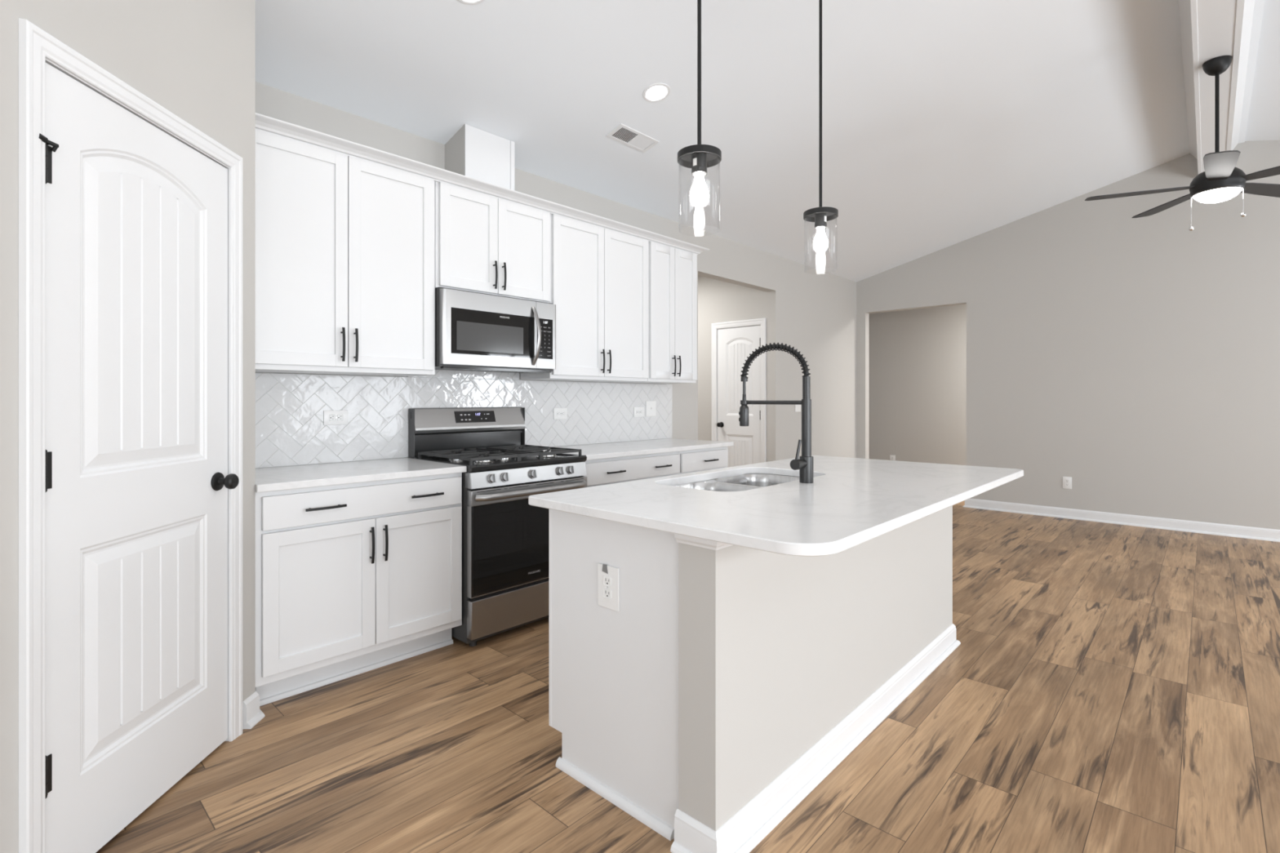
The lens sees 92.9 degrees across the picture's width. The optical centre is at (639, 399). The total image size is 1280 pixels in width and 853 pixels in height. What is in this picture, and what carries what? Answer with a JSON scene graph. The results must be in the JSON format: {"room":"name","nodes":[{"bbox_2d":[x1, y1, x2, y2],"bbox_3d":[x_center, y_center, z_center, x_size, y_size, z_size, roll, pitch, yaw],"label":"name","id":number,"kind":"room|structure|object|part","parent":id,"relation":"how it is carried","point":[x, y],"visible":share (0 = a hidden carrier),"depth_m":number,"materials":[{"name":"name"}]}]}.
{"room":"kitchen","nodes":[
{"label":"kitchen","id":0,"kind":"room"},
{"bbox_2d":[0,0,255,852],"bbox_3d":[-2.239,-0.404,0.641,1.179,3.300,4.217,0,0,22],"label":"wall","id":1,"kind":"structure","parent":0,"point":[194,59],"depth_m":1.76,"materials":[{"name":"grey paint"}]},
{"bbox_2d":[18,17,242,852],"bbox_3d":[-1.533,0.172,1.853,0.134,2.148,0.833,0,0,-2],"label":"trim","id":2,"kind":"structure","parent":1,"relation":"attached to","point":[37,47],"depth_m":1.49,"materials":[{"name":"white paint"}]},
{"bbox_2d":[39,62,239,852],"bbox_3d":[-1.472,0.199,1.844,0.100,2.071,0.740,0,0,-2],"label":"door","id":3,"kind":"structure","parent":1,"relation":"in","point":[138,482],"depth_m":1.77,"materials":[{"name":"white paint"}]},
{"bbox_3d":[-1.465,0.291,2.154,0.065,0.066,0.066,0,0,-2],"label":"knob","id":4,"kind":"part","parent":3,"relation":"part of","materials":[{"name":"black metal"}]},
{"bbox_2d":[242,691,264,728],"bbox_3d":[-1.509,1.194,2.386,0.067,0.104,0.192,0,0,-28],"label":"baseboard","id":5,"kind":"structure","parent":1,"relation":"attached to","point":[252,714],"depth_m":2.33,"materials":[{"name":"white paint"}]},
{"bbox_2d":[255,81,856,462],"bbox_3d":[-0.907,-0.154,4.013,0.115,2.800,11.027,0,0,43],"label":"wall","id":6,"kind":"structure","parent":0,"point":[812,311],"depth_m":6.47,"materials":[{"name":"grey paint"}]},
{"bbox_2d":[255,128,435,376],"bbox_3d":[-1.504,-0.662,3.006,0.370,1.062,0.916,0,0,43],"label":"upper cabinet","id":7,"kind":"object","parent":6,"relation":"attached to","point":[345,244],"visible":0.83,"depth_m":2.88,"materials":[{"name":"white paint"}]},
{"bbox_3d":[-1.550,-0.660,2.750,0.020,1.010,0.438,0,0,43],"label":"door","id":8,"kind":"part","parent":7,"relation":"part of","materials":[{"name":"white paint"}]},
{"bbox_3d":[-1.401,-0.259,2.870,0.034,0.160,0.010,0,0,43],"label":"handle","id":9,"kind":"part","parent":7,"relation":"part of","materials":[{"name":"black metal"}]},
{"bbox_3d":[-1.361,-0.259,2.913,0.034,0.160,0.010,0,0,43],"label":"handle","id":10,"kind":"part","parent":7,"relation":"part of","materials":[{"name":"black metal"}]},
{"bbox_3d":[-1.249,-0.660,3.073,0.020,1.010,0.438,0,0,43],"label":"door","id":11,"kind":"part","parent":7,"relation":"part of","materials":[{"name":"white paint"}]},
{"bbox_2d":[255,369,672,468],"bbox_3d":[-0.841,0.076,3.993,0.009,0.510,3.266,0,0,43],"label":"backsplash","id":12,"kind":"structure","parent":6,"relation":"attached to","point":[291,430],"depth_m":3.45,"materials":[{"name":"white tile"}]},
{"bbox_2d":[323,410,347,425],"bbox_3d":[-1.589,0.096,3.179,0.008,0.076,0.120,0,0,43],"label":"wall outlet","id":13,"kind":"object","parent":12,"relation":"attached to","point":[330,417],"visible":1,"depth_m":3.17,"materials":[{"name":"white plastic"}]},
{"bbox_2d":[328,414,335,421],"bbox_3d":[-1.600,0.096,3.163,0.004,0.033,0.028,0,0,43],"label":"socket","id":14,"kind":"object","parent":13,"relation":"attached to","point":[331,417],"depth_m":3.16,"materials":[{"name":"white plastic"}]},
{"bbox_2d":[337,414,342,421],"bbox_3d":[-1.574,0.096,3.191,0.004,0.033,0.028,0,0,43],"label":"socket","id":15,"kind":"object","parent":13,"relation":"attached to","point":[340,417],"depth_m":3.19,"materials":[{"name":"white plastic"}]},
{"bbox_2d":[553,408,567,419],"bbox_3d":[-0.560,0.101,4.280,0.008,0.079,0.120,0,0,43],"label":"wall outlet","id":16,"kind":"object","parent":12,"relation":"attached to","point":[558,413],"visible":1,"depth_m":4.28,"materials":[{"name":"white plastic"}]},
{"bbox_2d":[633,407,644,417],"bbox_3d":[-0.007,0.102,4.872,0.008,0.079,0.120,0,0,43],"label":"wall outlet","id":17,"kind":"object","parent":12,"relation":"attached to","point":[637,411],"visible":1,"depth_m":4.87,"materials":[{"name":"white plastic"}]},
{"bbox_2d":[645,400,656,416],"bbox_3d":[0.093,0.077,4.974,0.015,0.124,0.122,0,0,43],"label":"light switch","id":18,"kind":"object","parent":12,"relation":"attached to","point":[651,406],"visible":1,"depth_m":4.97,"materials":[{"name":"white plastic"}]},
{"bbox_2d":[435,181,550,302],"bbox_3d":[-0.925,-0.896,3.625,0.370,0.594,0.772,0,0,43],"label":"upper cabinet","id":19,"kind":"object","parent":6,"relation":"attached to","point":[486,244],"visible":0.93,"depth_m":3.48,"materials":[{"name":"white paint"}]},
{"bbox_3d":[-0.951,-0.888,3.391,0.020,0.554,0.360,0,0,43],"label":"door","id":20,"kind":"part","parent":19,"relation":"part of","materials":[{"name":"white paint"}]},
{"bbox_2d":[444,124,514,190],"bbox_3d":[-0.970,-1.388,3.692,0.232,0.388,0.339,0,0,43],"label":"chase","id":21,"kind":"object","parent":19,"relation":"on","point":[472,152],"visible":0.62,"depth_m":3.59,"materials":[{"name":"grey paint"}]},
{"bbox_2d":[435,286,555,373],"bbox_3d":[-0.900,-0.381,3.601,0.436,0.433,0.768,0,0,43],"label":"microwave","id":22,"kind":"object","parent":19,"relation":"attached to","point":[475,331],"visible":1,"depth_m":3.44,"materials":[{"name":"grey metal"}]},
{"bbox_3d":[-0.821,-0.368,3.444,0.003,0.245,0.550,0,0,43],"label":"door glass","id":23,"kind":"part","parent":22,"relation":"part of","materials":[{"name":"black glass"}]},
{"bbox_3d":[-0.617,-0.378,3.626,0.059,0.351,0.028,0,0,28],"label":"door handle","id":24,"kind":"part","parent":22,"relation":"part of","materials":[{"name":"silver metal"}]},
{"bbox_3d":[-0.581,-0.386,3.721,0.034,0.399,0.158,0,0,43],"label":"control panel","id":25,"kind":"part","parent":22,"relation":"part of","materials":[{"name":"silver metal"}]},
{"bbox_3d":[-0.829,-0.712,3.482,0.034,0.160,0.010,0,0,43],"label":"handle","id":26,"kind":"part","parent":19,"relation":"part of","materials":[{"name":"black metal"}]},
{"bbox_3d":[-0.788,-0.712,3.526,0.034,0.160,0.010,0,0,43],"label":"handle","id":27,"kind":"part","parent":19,"relation":"part of","materials":[{"name":"black metal"}]},
{"bbox_3d":[-0.697,-0.888,3.664,0.020,0.554,0.378,0,0,43],"label":"door","id":28,"kind":"part","parent":19,"relation":"part of","materials":[{"name":"white paint"}]},
{"bbox_2d":[520,213,648,382],"bbox_3d":[-0.349,-0.662,4.242,0.370,1.062,0.911,0,0,43],"label":"upper cabinet","id":29,"kind":"object","parent":6,"relation":"attached to","point":[599,275],"visible":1,"depth_m":4.10,"materials":[{"name":"white paint"}]},
{"bbox_2d":[255,112,709,254],"bbox_3d":[-0.694,-1.189,3.856,0.394,0.046,3.264,0,0,43],"label":"crown molding","id":30,"kind":"structure","parent":29,"relation":"attached to","point":[263,122],"depth_m":3.25,"materials":[{"name":"white paint"}]},
{"bbox_3d":[-0.399,-0.660,3.982,0.020,1.010,0.438,0,0,43],"label":"door","id":31,"kind":"part","parent":29,"relation":"part of","materials":[{"name":"white paint"}]},
{"bbox_3d":[-0.251,-0.257,4.102,0.034,0.160,0.010,0,0,43],"label":"handle","id":32,"kind":"part","parent":29,"relation":"part of","materials":[{"name":"black metal"}]},
{"bbox_3d":[-0.210,-0.257,4.146,0.034,0.160,0.010,0,0,43],"label":"handle","id":33,"kind":"part","parent":29,"relation":"part of","materials":[{"name":"black metal"}]},
{"bbox_3d":[-0.096,-0.660,4.307,0.020,1.010,0.442,0,0,43],"label":"door","id":34,"kind":"part","parent":29,"relation":"part of","materials":[{"name":"white paint"}]},
{"bbox_2d":[621,241,697,383],"bbox_3d":[0.161,-0.662,4.788,0.370,1.062,0.576,0,0,43],"label":"upper cabinet","id":35,"kind":"object","parent":6,"relation":"attached to","point":[672,271],"visible":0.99,"depth_m":4.66,"materials":[{"name":"white paint"}]},
{"bbox_3d":[0.168,-0.660,4.589,0.020,1.010,0.274,0,0,43],"label":"door","id":36,"kind":"part","parent":35,"relation":"part of","materials":[{"name":"white paint"}]},
{"bbox_3d":[0.260,-0.256,4.649,0.034,0.160,0.010,0,0,43],"label":"handle","id":37,"kind":"part","parent":35,"relation":"part of","materials":[{"name":"black metal"}]},
{"bbox_3d":[0.301,-0.256,4.693,0.034,0.160,0.010,0,0,43],"label":"handle","id":38,"kind":"part","parent":35,"relation":"part of","materials":[{"name":"black metal"}]},
{"bbox_3d":[0.358,-0.660,4.793,0.020,1.010,0.275,0,0,43],"label":"door","id":39,"kind":"part","parent":35,"relation":"part of","materials":[{"name":"white paint"}]},
{"bbox_2d":[795,404,800,412],"bbox_3d":[1.761,0.083,6.780,0.007,0.115,0.125,0,0,43],"label":"light switch","id":40,"kind":"object","parent":6,"relation":"attached to","point":[797,407],"visible":0.55,"depth_m":6.77,"materials":[{"name":"white plastic"}]},
{"bbox_2d":[96,500,1279,852],"bbox_3d":[1.667,1.271,3.711,9.770,0.050,14.300,0,0,43],"label":"floor","id":41,"kind":"structure","parent":0,"point":[1106,687],"depth_m":2.20,"materials":[{"name":"brown wood"}]},
{"bbox_2d":[255,472,462,706],"bbox_3d":[-1.405,0.804,2.907,0.664,0.884,0.906,0,0,43],"label":"base cabinet","id":42,"kind":"object","parent":41,"relation":"on","point":[352,580],"visible":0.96,"depth_m":2.65,"materials":[{"name":"white paint"}]},
{"bbox_3d":[-1.338,0.814,2.557,0.020,0.563,0.442,0,0,43],"label":"door","id":43,"kind":"part","parent":42,"relation":"part of","materials":[{"name":"white paint"}]},
{"bbox_3d":[-1.313,0.453,2.544,0.034,0.010,0.160,0,0,43],"label":"handle","id":44,"kind":"part","parent":42,"relation":"part of","materials":[{"name":"black metal"}]},
{"bbox_2d":[255,457,466,492],"bbox_3d":[-1.410,0.347,2.913,0.652,0.030,0.912,0,0,43],"label":"countertop","id":45,"kind":"structure","parent":42,"relation":"on","point":[295,477],"depth_m":2.80,"materials":[{"name":"white stone"}]},
{"bbox_3d":[-1.191,0.452,2.714,0.020,0.134,0.871,0,0,43],"label":"drawer","id":46,"kind":"part","parent":42,"relation":"part of","materials":[{"name":"white paint"}]},
{"bbox_3d":[-1.182,0.643,2.684,0.034,0.160,0.010,0,0,43],"label":"handle","id":47,"kind":"part","parent":42,"relation":"part of","materials":[{"name":"black metal"}]},
{"bbox_3d":[-1.141,0.643,2.728,0.034,0.160,0.010,0,0,43],"label":"handle","id":48,"kind":"part","parent":42,"relation":"part of","materials":[{"name":"black metal"}]},
{"bbox_3d":[-1.039,0.814,2.877,0.020,0.563,0.426,0,0,43],"label":"door","id":49,"kind":"part","parent":42,"relation":"part of","materials":[{"name":"white paint"}]},
{"bbox_3d":[-1.004,0.453,2.874,0.034,0.010,0.160,0,0,43],"label":"handle","id":50,"kind":"part","parent":42,"relation":"part of","materials":[{"name":"black metal"}]},
{"bbox_2d":[408,406,586,646],"bbox_3d":[-0.796,0.648,3.491,0.733,1.196,0.768,0,0,43],"label":"gas range","id":51,"kind":"object","parent":41,"relation":"on","point":[505,537],"visible":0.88,"depth_m":3.23,"materials":[{"name":"grey metal"}]},
{"bbox_3d":[-1.045,0.266,3.728,0.046,0.124,0.729,0,0,43],"label":"splash panel","id":52,"kind":"part","parent":51,"relation":"part of","materials":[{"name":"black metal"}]},
{"bbox_3d":[-1.006,0.107,3.717,0.022,0.069,0.276,0,0,43],"label":"display panel","id":53,"kind":"part","parent":51,"relation":"part of","materials":[{"name":"black"}]},
{"bbox_3d":[-0.829,0.326,3.229,0.112,0.023,0.112,0,0,43],"label":"burner","id":54,"kind":"part","parent":51,"relation":"part of","materials":[{"name":"grey metal"}]},
{"bbox_3d":[-0.741,0.403,3.083,0.042,0.053,0.053,0,0,43],"label":"control knob","id":55,"kind":"part","parent":51,"relation":"part of","materials":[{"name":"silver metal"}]},
{"bbox_2d":[413,451,586,473],"bbox_3d":[-0.792,0.347,3.485,0.608,0.037,0.763,0,0,43],"label":"cooktop","id":56,"kind":"object","parent":51,"relation":"in","point":[532,463],"depth_m":3.30,"materials":[{"name":"black metal"}]},
{"bbox_3d":[-0.688,0.403,3.139,0.042,0.053,0.053,0,0,43],"label":"control knob","id":57,"kind":"part","parent":51,"relation":"part of","materials":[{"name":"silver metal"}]},
{"bbox_3d":[-0.585,1.095,3.292,0.045,0.190,0.765,0,0,43],"label":"storage drawer","id":58,"kind":"part","parent":51,"relation":"part of","materials":[{"name":"silver metal"}]},
{"bbox_3d":[-0.592,0.405,3.298,0.058,0.078,0.765,0,0,43],"label":"control panel","id":59,"kind":"part","parent":51,"relation":"part of","materials":[{"name":"silver metal"}]},
{"bbox_2d":[466,476,586,599],"bbox_3d":[-0.746,0.719,3.442,0.592,0.531,0.765,0,0,43],"label":"oven","id":60,"kind":"object","parent":51,"relation":"in","point":[508,536],"depth_m":3.15,"materials":[{"name":"black glass"}]},
{"bbox_3d":[-0.566,0.403,3.269,0.042,0.053,0.053,0,0,43],"label":"control knob","id":61,"kind":"part","parent":51,"relation":"part of","materials":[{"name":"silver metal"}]},
{"bbox_3d":[-0.540,0.326,3.539,0.125,0.023,0.125,0,0,43],"label":"burner","id":62,"kind":"part","parent":51,"relation":"part of","materials":[{"name":"grey metal"}]},
{"bbox_3d":[-0.438,0.403,3.406,0.042,0.053,0.053,0,0,43],"label":"control knob","id":63,"kind":"part","parent":51,"relation":"part of","materials":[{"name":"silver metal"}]},
{"bbox_3d":[-0.387,0.403,3.462,0.042,0.053,0.053,0,0,43],"label":"control knob","id":64,"kind":"part","parent":51,"relation":"part of","materials":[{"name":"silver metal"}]},
{"bbox_2d":[582,451,679,487],"bbox_3d":[-0.247,0.804,4.146,0.664,0.884,0.931,0,0,43],"label":"base cabinet","id":65,"kind":"object","parent":41,"relation":"on","point":[599,472],"visible":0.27,"depth_m":3.92,"materials":[{"name":"white paint"}]},
{"bbox_3d":[-0.150,0.453,3.789,0.034,0.010,0.160,0,0,43],"label":"handle","id":66,"kind":"part","parent":65,"relation":"part of","materials":[{"name":"black metal"}]},
{"bbox_2d":[543,438,733,460],"bbox_3d":[-0.041,0.347,4.379,0.652,0.030,1.560,0,0,43],"label":"countertop","id":67,"kind":"structure","parent":65,"relation":"on","point":[610,450],"depth_m":4.24,"materials":[{"name":"white stone"}]},
{"bbox_3d":[0.158,0.453,4.119,0.034,0.010,0.160,0,0,43],"label":"handle","id":68,"kind":"part","parent":65,"relation":"part of","materials":[{"name":"black metal"}]},
{"bbox_2d":[548,474,742,840],"bbox_3d":[0.565,0.804,2.648,0.632,0.884,2.018,0,0,43],"label":"base cabinet","id":69,"kind":"object","parent":41,"relation":"on","point":[613,675],"visible":0.35,"depth_m":1.89,"materials":[{"name":"white paint"}]},
{"bbox_2d":[597,563,619,612],"bbox_3d":[-0.100,0.588,1.907,0.094,0.137,0.008,0,0,43],"label":"wall outlet","id":70,"kind":"object","parent":69,"relation":"attached to","point":[608,577],"visible":1,"depth_m":1.90,"materials":[{"name":"white plastic"}]},
{"bbox_2d":[603,575,611,586],"bbox_3d":[-0.102,0.570,1.906,0.033,0.028,0.004,0,0,43],"label":"socket","id":71,"kind":"object","parent":70,"relation":"attached to","point":[606,579],"depth_m":1.91,"materials":[{"name":"white plastic"}]},
{"bbox_2d":[603,588,611,599],"bbox_3d":[-0.102,0.609,1.906,0.033,0.028,0.004,0,0,43],"label":"socket","id":72,"kind":"object","parent":70,"relation":"attached to","point":[606,592],"depth_m":1.91,"materials":[{"name":"white plastic"}]},
{"bbox_3d":[-0.092,0.805,1.918,0.596,0.883,0.021,0,0,43],"label":"panel","id":73,"kind":"part","parent":69,"relation":"part of","materials":[{"name":"white paint"}]},
{"bbox_3d":[-0.094,1.233,1.895,0.509,0.026,0.018,0,0,43],"label":"shoe moulding","id":74,"kind":"part","parent":69,"relation":"part of","materials":[{"name":"white paint"}]},
{"bbox_2d":[528,455,1023,556],"bbox_3d":[0.716,0.347,2.487,1.081,0.030,2.092,0,0,43],"label":"countertop","id":75,"kind":"structure","parent":69,"relation":"on","point":[849,503],"depth_m":1.97,"materials":[{"name":"white stone"}]},
{"bbox_2d":[673,473,799,491],"bbox_3d":[0.446,0.463,2.582,0.449,0.198,0.838,0,0,43],"label":"sink","id":76,"kind":"object","parent":75,"relation":"in","point":[746,482],"visible":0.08,"depth_m":2.87,"materials":[{"name":"silver metal"}]},
{"bbox_3d":[0.299,0.459,2.427,0.421,0.190,0.380,0,0,43],"label":"bowl","id":77,"kind":"part","parent":76,"relation":"part of","materials":[{"name":"silver metal"}]},
{"bbox_3d":[0.582,0.459,2.731,0.421,0.190,0.402,0,0,43],"label":"bowl","id":78,"kind":"part","parent":76,"relation":"part of","materials":[{"name":"silver metal"}]},
{"bbox_2d":[738,342,813,483],"bbox_3d":[0.544,0.049,2.494,0.320,0.567,0.121,0,0,43],"label":"kitchen faucet","id":79,"kind":"object","parent":75,"relation":"on","point":[804,464],"visible":1,"depth_m":2.42,"materials":[{"name":"grey metal"}]},
{"bbox_3d":[0.545,0.013,2.521,0.279,0.018,0.033,0,0,36],"label":"support arm","id":80,"kind":"part","parent":79,"relation":"part of","materials":[{"name":"grey metal"}]},
{"bbox_3d":[0.617,0.198,2.372,0.028,0.082,0.012,0,0,-19],"label":"lever","id":81,"kind":"part","parent":79,"relation":"part of","materials":[{"name":"grey metal"}]},
{"bbox_3d":[0.625,0.254,2.387,0.041,0.041,0.074,0,0,43],"label":"handle","id":82,"kind":"part","parent":79,"relation":"part of","materials":[{"name":"grey metal"}]},
{"bbox_2d":[678,446,728,474],"bbox_3d":[0.276,0.804,4.706,0.664,0.884,0.597,0,0,43],"label":"base cabinet","id":83,"kind":"object","parent":41,"relation":"on","point":[708,459],"visible":0.2,"depth_m":4.47,"materials":[{"name":"white paint"}]},
{"bbox_3d":[0.529,0.453,4.516,0.034,0.010,0.160,0,0,43],"label":"handle","id":84,"kind":"part","parent":83,"relation":"part of","materials":[{"name":"black metal"}]},
{"bbox_2d":[697,275,766,440],"bbox_3d":[-0.273,-0.129,6.784,2.740,2.750,2.057,0,0,43],"label":"wall","id":85,"kind":"structure","parent":0,"point":[718,301],"depth_m":7.01,"materials":[{"name":"grey paint"}]},
{"bbox_2d":[716,325,760,467],"bbox_3d":[1.095,0.218,6.747,0.590,2.033,0.097,0,0,43],"label":"door","id":86,"kind":"structure","parent":85,"relation":"in","point":[735,344],"depth_m":6.77,"materials":[{"name":"white paint"}]},
{"bbox_3d":[0.907,0.289,6.897,0.063,0.063,0.062,0,0,43],"label":"knob","id":87,"kind":"part","parent":86,"relation":"part of","materials":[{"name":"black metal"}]},
{"bbox_2d":[711,317,766,462],"bbox_3d":[1.126,0.187,6.798,0.714,2.118,0.134,0,0,43],"label":"trim","id":88,"kind":"structure","parent":85,"relation":"attached to","point":[759,322],"depth_m":6.67,"materials":[{"name":"white paint"}]},
{"bbox_2d":[255,0,1279,281],"bbox_3d":[1.572,-1.988,1.629,6.995,0.986,11.127,0,0,43],"label":"ceiling","id":89,"kind":"structure","parent":0,"point":[945,123],"depth_m":3.78,"materials":[{"name":"white paint"}]},
{"bbox_2d":[457,0,484,4],"bbox_3d":[-0.735,-1.774,2.630,0.160,0.044,0.159,0,0,-5],"label":"recessed light","id":90,"kind":"object","parent":89,"relation":"in","point":[465,2],"visible":1,"depth_m":2.69,"materials":[{"name":"white paint"}]},
{"bbox_2d":[605,123,659,152],"bbox_3d":[-0.045,-1.680,3.921,0.141,0.040,0.356,0,0,43],"label":"ceiling vent","id":91,"kind":"object","parent":89,"relation":"in","point":[623,134],"visible":1,"depth_m":3.91,"materials":[{"name":"white metal"}]},
{"bbox_2d":[642,82,670,102],"bbox_3d":[0.095,-1.774,3.518,0.160,0.044,0.159,0,0,-5],"label":"recessed light","id":92,"kind":"object","parent":89,"relation":"in","point":[655,92],"visible":1,"depth_m":3.51,"materials":[{"name":"white paint"}]},
{"bbox_2d":[677,0,721,231],"bbox_3d":[0.187,-1.300,1.914,0.138,1.541,0.138,0,0,-27],"label":"pendant light","id":93,"kind":"object","parent":89,"relation":"hanging from","point":[699,157],"visible":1,"depth_m":1.91,"materials":[{"name":"black metal"}]},
{"bbox_3d":[0.187,-0.646,1.914,0.130,0.232,0.130,0,0,43],"label":"lamp shade","id":94,"kind":"part","parent":93,"relation":"part of","materials":[{"name":"clear glass"}]},
{"bbox_2d":[691,151,706,176],"bbox_3d":[0.187,-0.739,1.914,0.049,0.063,0.049,0,0,43],"label":"socket","id":95,"kind":"object","parent":93,"relation":"attached to","point":[699,168],"depth_m":1.89,"materials":[{"name":"black plastic"}]},
{"bbox_3d":[0.187,-1.399,1.914,0.012,1.260,0.012,0,0,43],"label":"rod","id":96,"kind":"part","parent":93,"relation":"part of","materials":[{"name":"black metal"}]},
{"bbox_3d":[0.187,-0.662,1.914,0.060,0.108,0.060,0,0,43],"label":"bulb","id":97,"kind":"part","parent":93,"relation":"part of","materials":[{"name":"white glass"}]},
{"bbox_2d":[803,0,838,271],"bbox_3d":[0.746,-1.300,2.513,0.138,1.541,0.138,0,0,-27],"label":"pendant light","id":98,"kind":"object","parent":89,"relation":"hanging from","point":[820,215],"visible":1,"depth_m":2.51,"materials":[{"name":"black metal"}]},
{"bbox_3d":[0.746,-1.399,2.513,0.012,1.260,0.012,0,0,43],"label":"rod","id":99,"kind":"part","parent":98,"relation":"part of","materials":[{"name":"black metal"}]},
{"bbox_2d":[814,212,826,229],"bbox_3d":[0.746,-0.739,2.513,0.049,0.063,0.049,0,0,43],"label":"socket","id":100,"kind":"object","parent":98,"relation":"attached to","point":[820,220],"depth_m":2.49,"materials":[{"name":"black plastic"}]},
{"bbox_3d":[0.746,-0.646,2.513,0.130,0.232,0.130,0,0,43],"label":"lamp shade","id":101,"kind":"part","parent":98,"relation":"part of","materials":[{"name":"clear glass"}]},
{"bbox_3d":[0.746,-0.662,2.513,0.060,0.108,0.060,0,0,43],"label":"bulb","id":102,"kind":"part","parent":98,"relation":"part of","materials":[{"name":"white glass"}]},
{"bbox_2d":[1177,0,1254,174],"bbox_3d":[1.571,-2.199,1.619,0.355,0.290,10.911,0,0,43],"label":"beam","id":103,"kind":"structure","parent":89,"relation":"attached to","point":[1210,29],"depth_m":3.91,"materials":[{"name":"white paint"}]},
{"bbox_2d":[1084,55,1279,231],"bbox_3d":[3.484,-1.553,3.668,1.275,1.010,1.226,0,0,43],"label":"ceiling fan","id":104,"kind":"object","parent":103,"relation":"hanging from","point":[1220,180],"visible":1,"depth_m":3.67,"materials":[{"name":"black metal"}]},
{"bbox_3d":[3.165,-1.307,3.866,0.552,0.024,0.142,0,0,22],"label":"blade","id":105,"kind":"part","parent":104,"relation":"part of","materials":[{"name":"grey wood"}]},
{"bbox_3d":[3.560,-1.307,4.086,0.142,0.024,0.552,0,0,4],"label":"blade","id":106,"kind":"part","parent":104,"relation":"part of","materials":[{"name":"grey wood"}]},
{"bbox_3d":[3.425,-1.165,3.779,0.025,0.236,0.025,0,0,43],"label":"pull chain","id":107,"kind":"part","parent":104,"relation":"part of","materials":[{"name":"silver metal"}]},
{"bbox_3d":[3.514,-1.232,3.703,0.220,0.060,0.220,0,0,43],"label":"lamp shade","id":108,"kind":"part","parent":104,"relation":"part of","materials":[{"name":"white glass"}]},
{"bbox_3d":[3.261,-1.307,3.414,0.144,0.024,0.550,0,0,43],"label":"blade","id":109,"kind":"part","parent":104,"relation":"part of","materials":[{"name":"grey"}]},
{"bbox_3d":[3.593,-1.185,3.623,0.025,0.198,0.025,0,0,43],"label":"pull chain","id":110,"kind":"part","parent":104,"relation":"part of","materials":[{"name":"silver metal"}]},
{"bbox_3d":[3.892,-1.307,3.777,0.552,0.024,0.142,0,0,-14],"label":"blade","id":111,"kind":"part","parent":104,"relation":"part of","materials":[{"name":"grey wood"}]},
{"bbox_3d":[3.701,-1.307,3.367,0.142,0.024,0.552,0,0,-32],"label":"blade","id":112,"kind":"part","parent":104,"relation":"part of","materials":[{"name":"grey wood"}]},
{"bbox_2d":[678,505,952,831],"bbox_3d":[0.849,0.805,2.395,0.127,0.883,2.037,0,0,43],"label":"wall","id":113,"kind":"structure","parent":0,"point":[775,651],"depth_m":1.85,"materials":[{"name":"grey paint"}]},
{"bbox_2d":[674,533,733,550],"bbox_3d":[0.854,0.381,2.390,0.145,0.036,2.069,0,0,43],"label":"trim","id":114,"kind":"structure","parent":113,"relation":"attached to","point":[690,540],"depth_m":1.63,"materials":[{"name":"white paint"}]},
{"bbox_2d":[670,623,960,852],"bbox_3d":[0.858,1.194,2.386,0.161,0.104,2.097,0,0,43],"label":"baseboard","id":115,"kind":"structure","parent":113,"relation":"attached to","point":[752,824],"depth_m":1.95,"materials":[{"name":"white paint"}]},
{"bbox_2d":[868,303,966,465],"bbox_3d":[4.486,-0.129,7.733,6.200,2.750,1.773,0,0,43],"label":"wall","id":116,"kind":"structure","parent":0,"point":[917,357],"depth_m":9.11,"materials":[{"name":"grey paint"}]},
{"bbox_2d":[889,454,895,460],"bbox_3d":[3.887,0.921,9.362,0.080,0.120,0.008,0,0,43],"label":"wall outlet","id":117,"kind":"object","parent":116,"relation":"attached to","point":[891,457],"visible":0.71,"depth_m":9.36,"materials":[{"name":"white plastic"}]},
{"bbox_2d":[856,140,1279,529],"bbox_3d":[5.289,-0.557,5.692,6.880,3.607,0.115,0,0,43],"label":"wall","id":118,"kind":"structure","parent":0,"point":[1135,361],"depth_m":6.05,"materials":[{"name":"grey paint"}]},
{"bbox_2d":[1062,476,1071,488],"bbox_3d":[4.472,0.875,6.369,0.080,0.125,0.008,0,0,43],"label":"wall outlet","id":119,"kind":"object","parent":118,"relation":"attached to","point":[1067,481],"visible":1,"depth_m":6.37,"materials":[{"name":"white plastic"}]},
{"bbox_2d":[962,498,1279,542],"bbox_3d":[5.786,1.194,5.207,5.492,0.104,0.145,0,0,43],"label":"baseboard","id":120,"kind":"structure","parent":118,"relation":"attached to","point":[1224,530],"depth_m":5.99,"materials":[{"name":"white paint"}]}
]}

